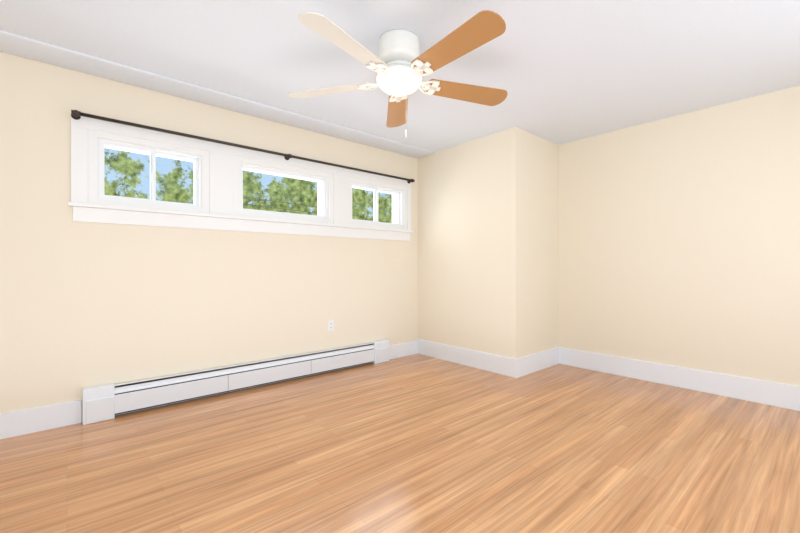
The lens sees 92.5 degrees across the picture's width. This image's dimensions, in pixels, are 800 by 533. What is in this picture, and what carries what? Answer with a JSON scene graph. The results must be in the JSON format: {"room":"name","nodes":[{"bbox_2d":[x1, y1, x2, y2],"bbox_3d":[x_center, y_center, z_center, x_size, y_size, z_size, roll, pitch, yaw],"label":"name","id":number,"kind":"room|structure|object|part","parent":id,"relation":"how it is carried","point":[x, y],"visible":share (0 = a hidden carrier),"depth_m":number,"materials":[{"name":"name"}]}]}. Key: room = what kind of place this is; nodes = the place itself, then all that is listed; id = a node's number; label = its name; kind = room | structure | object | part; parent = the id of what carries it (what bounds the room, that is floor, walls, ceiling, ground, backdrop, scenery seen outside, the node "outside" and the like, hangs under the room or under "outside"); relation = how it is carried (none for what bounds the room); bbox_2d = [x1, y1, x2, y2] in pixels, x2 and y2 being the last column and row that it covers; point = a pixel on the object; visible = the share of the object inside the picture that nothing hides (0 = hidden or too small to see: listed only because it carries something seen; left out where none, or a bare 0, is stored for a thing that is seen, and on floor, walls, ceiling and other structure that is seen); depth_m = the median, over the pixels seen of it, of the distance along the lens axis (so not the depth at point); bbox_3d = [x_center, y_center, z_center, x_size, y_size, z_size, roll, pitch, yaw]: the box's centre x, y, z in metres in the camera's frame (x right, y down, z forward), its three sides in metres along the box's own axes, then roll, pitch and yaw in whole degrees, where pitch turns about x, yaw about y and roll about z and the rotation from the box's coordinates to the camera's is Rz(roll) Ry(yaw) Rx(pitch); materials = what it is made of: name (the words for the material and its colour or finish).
{"room":"empty bedroom","nodes":[
{"label":"empty bedroom","id":0,"kind":"room"},
{"bbox_2d":[0,400,80,438],"bbox_3d":[-2.689,1.002,2.236,1.275,0.155,0.016,0,0,-41],"label":"baseboard","id":1,"kind":"structure","parent":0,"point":[25,421],"depth_m":2.51,"materials":[{"name":"white wood"}]},
{"bbox_2d":[0,52,417,421],"bbox_3d":[-1.611,-0.140,3.317,4.720,2.440,0.200,0,0,-41],"label":"wall","id":2,"kind":"structure","parent":0,"point":[85,304],"depth_m":2.94,"materials":[{"name":"beige paint"}]},
{"bbox_2d":[82,339,388,424],"bbox_3d":[-1.163,0.962,3.517,2.700,0.237,0.082,0,0,-41],"label":"heater","id":3,"kind":"object","parent":2,"relation":"attached to","point":[104,402],"visible":1,"depth_m":3.16,"materials":[{"name":"white metal"}]},
{"bbox_2d":[68,116,413,240],"bbox_3d":[-1.114,-0.685,3.713,3.180,0.750,0.246,0,0,-41],"label":"window unit","id":4,"kind":"structure","parent":2,"relation":"in","point":[152,152],"depth_m":3.17,"materials":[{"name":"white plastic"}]},
{"bbox_2d":[71,110,414,183],"bbox_3d":[-1.030,-1.032,3.604,3.137,0.051,0.084,0,0,-41],"label":"curtain rod","id":5,"kind":"object","parent":4,"relation":"attached to","point":[76,114],"visible":1,"depth_m":3.15,"materials":[{"name":"brown metal"}]},
{"bbox_2d":[240,163,327,219],"bbox_3d":[-1.139,-0.697,3.727,0.890,0.437,0.192,0,0,-41],"label":"window unit","id":6,"kind":"structure","parent":4,"relation":"attached to","point":[322,197],"depth_m":3.72,"materials":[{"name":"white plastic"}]},
{"bbox_2d":[351,182,402,226],"bbox_3d":[-0.315,-0.697,4.443,0.765,0.437,0.192,0,0,-41],"label":"window unit","id":7,"kind":"structure","parent":4,"relation":"attached to","point":[397,208],"depth_m":4.45,"materials":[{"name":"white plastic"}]},
{"bbox_2d":[328,320,333,330],"bbox_3d":[-0.712,0.610,3.959,0.070,0.114,0.008,0,0,-41],"label":"electrical outlet","id":8,"kind":"object","parent":2,"relation":"attached to","point":[330,325],"visible":1,"depth_m":3.96,"materials":[{"name":"white plastic"}]},
{"bbox_2d":[0,354,799,532],"bbox_3d":[0.352,1.110,1.843,5.750,0.060,5.000,0,0,-41],"label":"floor","id":9,"kind":"structure","parent":0,"point":[417,443],"depth_m":2.13,"materials":[{"name":"laminate"}]},
{"bbox_2d":[0,0,799,157],"bbox_3d":[0.352,-1.393,1.843,5.750,0.094,5.000,0,0,-41],"label":"ceiling","id":10,"kind":"structure","parent":0,"point":[562,71],"depth_m":2.48,"materials":[{"name":"white paint"}]},
{"bbox_2d":[287,10,506,137],"bbox_3d":[0.020,-1.068,2.267,1.435,0.584,1.396,0,0,-41],"label":"ceiling fan","id":11,"kind":"object","parent":10,"relation":"hanging from","point":[401,66],"visible":1,"depth_m":2.19,"materials":[{"name":"white"}]},
{"bbox_3d":[-0.446,-1.120,2.440,0.400,0.043,0.524,0,0,-41],"label":"blade","id":12,"kind":"part","parent":11,"relation":"part of","materials":[{"name":"beige wood"}]},
{"bbox_3d":[-0.260,-1.120,1.930,0.570,0.043,0.268,0,0,-41],"label":"blade","id":13,"kind":"part","parent":11,"relation":"part of","materials":[{"name":"beige wood"}]},
{"bbox_3d":[-0.019,-1.120,2.772,0.439,0.043,0.497,0,0,-41],"label":"blade","id":14,"kind":"part","parent":11,"relation":"part of","materials":[{"name":"brown wood"}]},
{"bbox_3d":[-0.005,-1.091,2.313,0.276,0.086,0.276,0,0,-41],"label":"globe","id":15,"kind":"part","parent":11,"relation":"part of","materials":[{"name":"white glass"}]},
{"bbox_3d":[0.037,-0.920,2.310,0.011,0.288,0.011,0,0,-41],"label":"chain","id":16,"kind":"part","parent":11,"relation":"part of","materials":[{"name":"white metal"}]},
{"bbox_3d":[0.271,-1.120,1.945,0.172,0.043,0.579,0,0,-41],"label":"blade","id":17,"kind":"part","parent":11,"relation":"part of","materials":[{"name":"brown wood"}]},
{"bbox_3d":[0.429,-1.120,2.466,0.558,0.043,0.319,0,0,-41],"label":"blade","id":18,"kind":"part","parent":11,"relation":"part of","materials":[{"name":"brown wood"}]},
{"bbox_2d":[389,341,417,358],"bbox_3d":[0.025,1.002,4.596,0.499,0.155,0.016,0,0,-41],"label":"baseboard","id":19,"kind":"structure","parent":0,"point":[403,349],"depth_m":4.60,"materials":[{"name":"white wood"}]},
{"bbox_2d":[418,127,557,358],"bbox_3d":[1.006,-0.140,4.674,1.050,2.440,1.585,0,0,-41],"label":"wall","id":20,"kind":"structure","parent":0,"point":[488,244],"depth_m":4.08,"materials":[{"name":"beige paint"}]},
{"bbox_2d":[417,339,516,377],"bbox_3d":[0.674,0.990,4.242,0.016,0.180,1.401,0,0,-41],"label":"baseboard","id":21,"kind":"structure","parent":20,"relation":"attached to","point":[502,365],"depth_m":4.13,"materials":[{"name":"white wood"}]},
{"bbox_2d":[517,347,558,377],"bbox_3d":[1.449,0.990,3.999,0.834,0.180,0.016,0,0,-41],"label":"baseboard","id":22,"kind":"structure","parent":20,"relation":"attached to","point":[529,364],"depth_m":3.97,"materials":[{"name":"white wood"}]},
{"bbox_2d":[558,85,799,385],"bbox_3d":[2.966,-0.140,3.066,0.200,2.440,3.415,0,0,-41],"label":"wall","id":23,"kind":"structure","parent":0,"point":[678,240],"depth_m":3.38,"materials":[{"name":"beige paint"}]},
{"bbox_2d":[559,347,799,410],"bbox_3d":[2.819,0.990,3.070,0.016,0.180,3.215,0,0,-41],"label":"baseboard","id":24,"kind":"structure","parent":23,"relation":"attached to","point":[787,396],"depth_m":3.36,"materials":[{"name":"white wood"}]},
{"label":"outside","id":25,"kind":"structure","parent":0,"visible":0},
{"bbox_2d":[244,197,314,212],"bbox_3d":[-3.669,-1.815,11.995,2.400,0.449,0.022,0,0,-41],"label":"cord","id":26,"kind":"object","parent":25,"point":[278,208],"depth_m":11.89,"materials":[{"name":"black metal"}]}
]}

